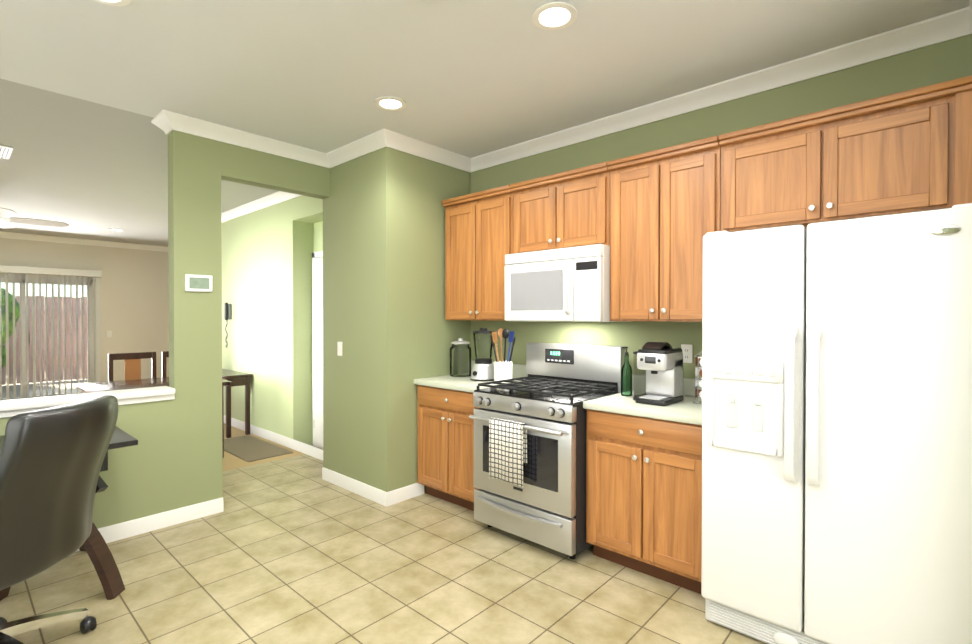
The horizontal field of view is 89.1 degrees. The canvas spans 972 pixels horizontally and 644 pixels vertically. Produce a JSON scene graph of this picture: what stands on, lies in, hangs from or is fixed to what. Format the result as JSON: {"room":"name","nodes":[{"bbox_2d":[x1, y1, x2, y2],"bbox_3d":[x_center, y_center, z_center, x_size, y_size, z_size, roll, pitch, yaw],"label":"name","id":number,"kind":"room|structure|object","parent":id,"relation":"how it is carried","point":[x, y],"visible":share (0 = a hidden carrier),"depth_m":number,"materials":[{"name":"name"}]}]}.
{"room":"kitchen","nodes":[
{"label":"kitchen","id":0,"kind":"room"},
{"bbox_2d":[0,238,168,381],"bbox_3d":[-7.511,-0.050,8.021,0.120,2.740,6.690,0,1,42],"label":"wall","id":1,"kind":"structure","parent":0,"point":[134,300],"depth_m":8.92,"materials":[{"name":"beige paint"}]},
{"bbox_2d":[1,273,100,399],"bbox_3d":[-7.509,0.260,8.002,0.112,2.120,1.980,0,1,42],"label":"window frame","id":2,"kind":"structure","parent":1,"relation":"in","point":[91,325],"depth_m":8.41,"materials":[{"name":"white metal"}]},
{"bbox_2d":[0,265,101,400],"bbox_3d":[-7.430,0.201,7.915,0.116,2.180,2.020,0,1,42],"label":"vertical blinds","id":3,"kind":"object","parent":2,"relation":"attached to","point":[20,270],"visible":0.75,"depth_m":8.07,"materials":[{"name":"plastic"}]},
{"bbox_2d":[0,232,167,251],"bbox_3d":[-7.488,-1.374,7.887,0.078,0.090,6.600,0,1,42],"label":"crown molding","id":4,"kind":"structure","parent":1,"relation":"attached to","point":[11,235],"depth_m":8.45,"materials":[{"name":"white paint"}]},
{"bbox_2d":[107,331,111,336],"bbox_3d":[-6.718,0.213,8.795,0.008,0.116,0.072,0,1,42],"label":"light switch","id":5,"kind":"object","parent":1,"relation":"attached to","point":[109,333],"visible":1,"depth_m":8.79,"materials":[{"name":"white plastic"}]},
{"bbox_2d":[221,195,322,444],"bbox_3d":[-2.784,-0.033,6.145,4.590,2.740,0.360,0,1,42],"label":"wall","id":6,"kind":"structure","parent":0,"point":[267,272],"depth_m":5.54,"materials":[{"name":"paint"}]},
{"bbox_2d":[224,303,231,346],"bbox_3d":[-3.324,0.039,6.347,0.100,0.578,0.069,0,1,42],"label":"telephone","id":7,"kind":"object","parent":6,"relation":"attached to","point":[227,311],"visible":1,"depth_m":6.32,"materials":[{"name":"black plastic"}]},
{"bbox_2d":[221,191,300,222],"bbox_3d":[-2.931,-1.356,5.971,4.590,0.090,0.078,0,1,42],"label":"crown molding","id":8,"kind":"structure","parent":6,"relation":"attached to","point":[280,196],"depth_m":5.69,"materials":[{"name":"white paint"}]},
{"bbox_2d":[224,415,322,459],"bbox_3d":[-2.910,1.288,6.018,4.590,0.100,0.014,0,1,42],"label":"baseboard","id":9,"kind":"structure","parent":6,"relation":"attached to","point":[299,446],"depth_m":5.39,"materials":[{"name":"white paint"}]},
{"bbox_2d":[312,251,322,448],"bbox_3d":[-1.549,0.297,5.008,0.990,2.100,0.118,0,1,42],"label":"hall door","id":10,"kind":"structure","parent":6,"relation":"in","point":[317,338],"depth_m":5.26,"materials":[{"name":"white paint"}]},
{"bbox_2d":[223,423,322,470],"bbox_3d":[-4.982,1.372,5.620,7.110,0.060,6.840,0,1,42],"label":"floor","id":11,"kind":"structure","parent":0,"point":[231,462],"depth_m":4.91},
{"bbox_2d":[108,352,155,381],"bbox_3d":[-3.792,0.844,5.368,0.420,1.000,0.440,0,1,42],"label":"dining chair","id":12,"kind":"object","parent":11,"relation":"on","point":[132,366],"visible":0.17,"depth_m":5.48,"materials":[{"name":"brown wood"}]},
{"bbox_2d":[76,377,231,457],"bbox_3d":[-3.207,0.969,4.793,0.900,0.760,1.080,0,1,42],"label":"dining table","id":13,"kind":"object","parent":11,"relation":"on","point":[119,385],"visible":0.29,"depth_m":4.73,"materials":[{"name":"brown wood"}]},
{"bbox_2d":[161,351,168,376],"bbox_3d":[-3.455,0.841,5.737,0.420,1.000,0.440,0,1,42],"label":"dining chair","id":14,"kind":"object","parent":11,"relation":"on","point":[164,354],"visible":0.12,"depth_m":5.70,"materials":[{"name":"brown wood"}]},
{"bbox_2d":[222,369,251,437],"bbox_3d":[-3.226,0.978,6.084,0.930,0.720,0.300,0,1,42],"label":"table","id":15,"kind":"object","parent":11,"relation":"on","point":[237,378],"visible":0.52,"depth_m":5.82,"materials":[{"name":"brown wood"}]},
{"bbox_2d":[224,435,292,461],"bbox_3d":[-2.539,1.339,5.276,1.100,0.012,0.450,0,1,42],"label":"rug","id":16,"kind":"object","parent":11,"relation":"on","point":[248,448],"visible":0.81,"depth_m":5.20,"materials":[{"name":"beige fabric"}]},
{"bbox_2d":[0,454,766,643],"bbox_3d":[-0.447,1.409,1.474,6.880,0.060,6.840,0,1,42],"label":"floor","id":17,"kind":"structure","parent":0,"point":[298,549],"depth_m":2.56,"materials":[{"name":"beige tile"}]},
{"bbox_2d":[0,395,117,643],"bbox_3d":[-1.919,0.845,1.915,0.788,1.060,0.781,0,1,42],"label":"office chair","id":18,"kind":"object","parent":17,"relation":"on","point":[52,482],"visible":1,"depth_m":1.83,"materials":[{"name":"black leather"}]},
{"bbox_2d":[0,426,137,600],"bbox_3d":[-2.432,0.999,2.364,0.792,0.755,1.160,0,1,42],"label":"desk","id":19,"kind":"object","parent":17,"relation":"on","point":[94,546],"visible":0.21,"depth_m":2.47,"materials":[{"name":"black laminate"}]},
{"bbox_2d":[414,361,525,510],"bbox_3d":[-0.080,0.848,3.808,0.739,1.020,0.641,0,1,42],"label":"base cabinet","id":20,"kind":"object","parent":17,"relation":"on","point":[445,410],"visible":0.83,"depth_m":3.62,"materials":[{"name":"brown wood"}]},
{"bbox_2d":[450,338,470,376],"bbox_3d":[-0.207,0.286,4.023,0.176,0.308,0.176,0,1,42],"label":"glass canister","id":21,"kind":"object","parent":20,"relation":"on","point":[461,341],"visible":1,"depth_m":3.99,"materials":[{"name":"clear"}]},
{"bbox_2d":[470,328,497,380],"bbox_3d":[-0.009,0.244,3.773,0.233,0.395,0.204,0,1,42],"label":"blender","id":22,"kind":"object","parent":20,"relation":"on","point":[483,369],"visible":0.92,"depth_m":3.72,"materials":[{"name":"silver metal"}]},
{"bbox_2d":[490,328,515,382],"bbox_3d":[0.124,0.244,3.611,0.184,0.398,0.188,0,1,42],"label":"utensil crock","id":23,"kind":"object","parent":20,"relation":"on","point":[502,370],"visible":0.85,"depth_m":3.56,"materials":[{"name":"white ceramic"}]},
{"bbox_2d":[469,342,625,559],"bbox_3d":[0.389,0.761,3.203,0.762,1.205,0.713,0,1,42],"label":"range","id":24,"kind":"object","parent":17,"relation":"on","point":[551,392],"visible":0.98,"depth_m":2.97,"materials":[{"name":"silver metal"}]},
{"bbox_2d":[489,417,526,487],"bbox_3d":[0.130,0.779,2.974,0.260,0.374,0.055,0,1,42],"label":"hanging towel","id":25,"kind":"object","parent":24,"relation":"hanging from","point":[507,449],"visible":0.98,"depth_m":2.94,"materials":[{"name":"fabric"}]},
{"bbox_2d":[583,374,701,594],"bbox_3d":[1.017,0.857,2.805,0.698,1.020,0.641,0,1,42],"label":"base cabinet","id":26,"kind":"object","parent":17,"relation":"on","point":[644,488],"visible":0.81,"depth_m":2.59,"materials":[{"name":"brown wood"}]},
{"bbox_2d":[621,347,631,395],"bbox_3d":[0.857,0.300,3.009,0.068,0.298,0.068,0,1,42],"label":"wine bottle","id":27,"kind":"object","parent":26,"relation":"on","point":[630,375],"visible":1,"depth_m":3.03,"materials":[{"name":"green glass"}]},
{"bbox_2d":[633,342,682,405],"bbox_3d":[0.965,0.281,2.809,0.222,0.339,0.270,0,1,42],"label":"coffee maker","id":28,"kind":"object","parent":26,"relation":"on","point":[658,373],"visible":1,"depth_m":2.75,"materials":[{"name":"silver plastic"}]},
{"bbox_2d":[692,352,701,405],"bbox_3d":[1.211,0.282,2.699,0.150,0.339,0.150,0,1,42],"label":"pod carousel","id":29,"kind":"object","parent":26,"relation":"on","point":[698,381],"visible":0.19,"depth_m":2.69,"materials":[{"name":"silver metal"}]},
{"bbox_2d":[701,203,971,643],"bbox_3d":[1.545,0.485,2.174,0.917,1.775,0.807,0,1,42],"label":"refrigerator","id":30,"kind":"object","parent":17,"relation":"on","point":[836,431],"visible":1,"depth_m":1.88,"materials":[{"name":"white metal"}]},
{"bbox_2d":[0,0,969,246],"bbox_3d":[-2.757,-1.420,3.560,13.140,0.080,6.840,0,1,42],"label":"ceiling","id":31,"kind":"structure","parent":0,"point":[470,78],"depth_m":2.69,"materials":[{"name":"white paint"}]},
{"bbox_2d":[0,145,12,158],"bbox_3d":[-3.943,-1.375,3.968,0.400,0.015,0.180,0,1,42],"label":"ceiling vent","id":32,"kind":"object","parent":31,"relation":"in","point":[5,152],"visible":0.98,"depth_m":3.97,"materials":[{"name":"white metal"}]},
{"bbox_2d":[0,208,68,227],"bbox_3d":[-5.338,-1.181,5.314,1.337,0.430,1.298,0,1,42],"label":"ceiling fan","id":33,"kind":"object","parent":31,"relation":"hanging from","point":[5,213],"visible":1,"depth_m":5.55,"materials":[{"name":"white metal"}]},
{"bbox_2d":[94,0,130,5],"bbox_3d":[-1.576,-1.360,2.021,0.200,0.012,0.200,0,1,42],"label":"recessed light","id":34,"kind":"object","parent":31,"relation":"in","point":[117,2],"visible":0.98,"depth_m":2.09,"materials":[{"name":"white paint"}]},
{"bbox_2d":[108,228,123,230],"bbox_3d":[-5.646,-1.409,7.529,0.200,0.012,0.200,0,1,42],"label":"recessed light","id":35,"kind":"object","parent":31,"relation":"in","point":[114,229],"visible":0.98,"depth_m":7.53,"materials":[{"name":"white paint"}]},
{"bbox_2d":[374,96,406,110],"bbox_3d":[-0.598,-1.369,3.091,0.200,0.012,0.200,0,1,42],"label":"recessed light","id":36,"kind":"object","parent":31,"relation":"in","point":[390,103],"visible":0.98,"depth_m":3.09,"materials":[{"name":"white paint"}]},
{"bbox_2d":[532,2,576,29],"bbox_3d":[0.306,-1.361,2.198,0.200,0.012,0.200,0,1,42],"label":"recessed light","id":37,"kind":"object","parent":31,"relation":"in","point":[554,15],"visible":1,"depth_m":2.20,"materials":[{"name":"white paint"}]},
{"bbox_2d":[0,34,971,528],"bbox_3d":[-0.470,0.015,0.805,6.030,2.740,5.840,0,1,42],"label":"wall","id":38,"kind":"structure","parent":0,"point":[390,328],"depth_m":3.65,"materials":[{"name":"green paint"}]},
{"bbox_2d":[0,386,174,417],"bbox_3d":[-3.342,0.491,2.048,0.190,0.075,3.553,0,1,42],"label":"sill","id":39,"kind":"structure","parent":38,"relation":"attached to","point":[10,408],"depth_m":2.95,"materials":[{"name":"white paint"}]},
{"bbox_2d":[75,497,223,551],"bbox_3d":[-3.190,1.323,2.122,0.014,0.100,3.856,0,1,42],"label":"baseboard","id":40,"kind":"structure","parent":38,"relation":"attached to","point":[122,530],"depth_m":3.25,"materials":[{"name":"white paint"}]},
{"bbox_2d":[185,274,212,291],"bbox_3d":[-1.989,-0.268,3.419,0.017,0.116,0.170,0,1,42],"label":"thermostat","id":41,"kind":"object","parent":38,"relation":"attached to","point":[199,283],"visible":1,"depth_m":3.41,"materials":[{"name":"white paint"}]},
{"bbox_2d":[156,110,327,167],"bbox_3d":[-1.704,-1.336,3.677,0.078,0.090,1.235,0,1,42],"label":"crown molding","id":42,"kind":"structure","parent":38,"relation":"attached to","point":[167,121],"depth_m":3.56,"materials":[{"name":"white paint"}]},
{"bbox_2d":[337,342,341,355],"bbox_3d":[-1.205,0.221,4.065,0.072,0.116,0.008,0,1,42],"label":"light switch","id":43,"kind":"object","parent":38,"relation":"attached to","point":[339,348],"visible":1,"depth_m":4.06,"materials":[{"name":"white plastic"}]},
{"bbox_2d":[324,134,380,167],"bbox_3d":[-1.021,-1.337,3.836,0.690,0.090,0.078,0,1,42],"label":"crown molding","id":44,"kind":"structure","parent":38,"relation":"attached to","point":[363,146],"depth_m":3.88,"materials":[{"name":"white paint"}]},
{"bbox_2d":[322,467,390,506],"bbox_3d":[-1.068,1.307,3.947,0.924,0.100,0.014,0,1,42],"label":"baseboard","id":45,"kind":"structure","parent":38,"relation":"attached to","point":[379,496],"depth_m":3.89,"materials":[{"name":"white paint"}]},
{"bbox_2d":[391,483,423,504],"bbox_3d":[-0.602,1.308,3.783,0.014,0.100,0.320,0,1,42],"label":"baseboard","id":46,"kind":"structure","parent":38,"relation":"attached to","point":[413,490],"depth_m":3.77,"materials":[{"name":"white paint"}]},
{"bbox_2d":[372,129,471,171],"bbox_3d":[-0.459,-1.338,3.868,0.078,0.090,0.885,0,1,42],"label":"crown molding","id":47,"kind":"structure","parent":38,"relation":"attached to","point":[382,138],"depth_m":3.81,"materials":[{"name":"white paint"}]},
{"bbox_2d":[442,185,512,320],"bbox_3d":[0.022,-0.498,3.888,0.711,0.970,0.366,0,1,42],"label":"upper cabinet","id":48,"kind":"object","parent":38,"relation":"attached to","point":[478,236],"visible":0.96,"depth_m":3.75,"materials":[{"name":"brown wood"}]},
{"bbox_2d":[510,162,609,253],"bbox_3d":[0.569,-0.728,3.387,0.762,0.500,0.366,0,1,42],"label":"upper cabinet","id":49,"kind":"object","parent":38,"relation":"attached to","point":[568,209],"visible":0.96,"depth_m":3.23,"materials":[{"name":"brown wood"}]},
{"bbox_2d":[505,244,631,321],"bbox_3d":[0.537,-0.236,3.356,0.758,0.473,0.460,0,1,42],"label":"microwave","id":50,"kind":"object","parent":49,"relation":"attached to","point":[570,284],"visible":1,"depth_m":3.15,"materials":[{"name":"white plastic"}]},
{"bbox_2d":[607,136,721,321],"bbox_3d":[1.088,-0.489,2.914,0.637,0.970,0.366,0,1,42],"label":"upper cabinet","id":51,"kind":"object","parent":38,"relation":"attached to","point":[665,210],"visible":0.92,"depth_m":2.78,"materials":[{"name":"brown wood"}]},
{"bbox_2d":[681,344,692,362],"bbox_3d":[1.235,0.195,3.036,0.070,0.114,0.008,0,1,42],"label":"outlet","id":52,"kind":"object","parent":38,"relation":"attached to","point":[687,350],"visible":0.92,"depth_m":3.03,"materials":[{"name":"white plastic"}]},
{"bbox_2d":[470,8,971,172],"bbox_3d":[1.009,-1.331,3.182,3.170,0.090,0.078,0,1,42],"label":"crown molding","id":53,"kind":"structure","parent":38,"relation":"attached to","point":[935,30],"depth_m":2.73,"materials":[{"name":"white paint"}]},
{"bbox_2d":[719,75,971,231],"bbox_3d":[1.700,-0.719,2.352,1.014,0.500,0.366,0,1,42],"label":"upper cabinet","id":54,"kind":"object","parent":38,"relation":"attached to","point":[908,151],"visible":1,"depth_m":2.20,"materials":[{"name":"brown wood"}]},
{"bbox_2d":[964,0,971,31],"bbox_3d":[1.812,-1.319,1.769,0.078,0.090,0.920,0,1,42],"label":"crown molding","id":55,"kind":"structure","parent":38,"relation":"attached to","point":[968,10],"depth_m":2.16,"materials":[{"name":"white paint"}]},
{"label":"outside","id":56,"kind":"structure","parent":0,"visible":0},
{"bbox_2d":[2,373,87,398],"bbox_3d":[-9.610,1.350,10.257,5.980,0.060,12.000,0,1,42],"label":"ground","id":57,"kind":"structure","parent":56,"point":[56,385],"depth_m":9.82,"materials":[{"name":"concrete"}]},
{"bbox_2d":[1,288,19,366],"bbox_3d":[-10.091,0.251,8.501,1.979,2.289,3.009,0,1,42],"label":"bushes","id":58,"kind":"object","parent":57,"relation":"on","point":[3,313],"depth_m":8.99,"materials":[{"name":"green plant"}]},
{"bbox_2d":[2,296,87,384],"bbox_3d":[-10.477,0.375,9.686,0.060,1.860,7.000,0,1,42],"label":"fence","id":59,"kind":"object","parent":57,"relation":"on","point":[43,338],"depth_m":10.78,"materials":[{"name":"brown wood"}]}
]}

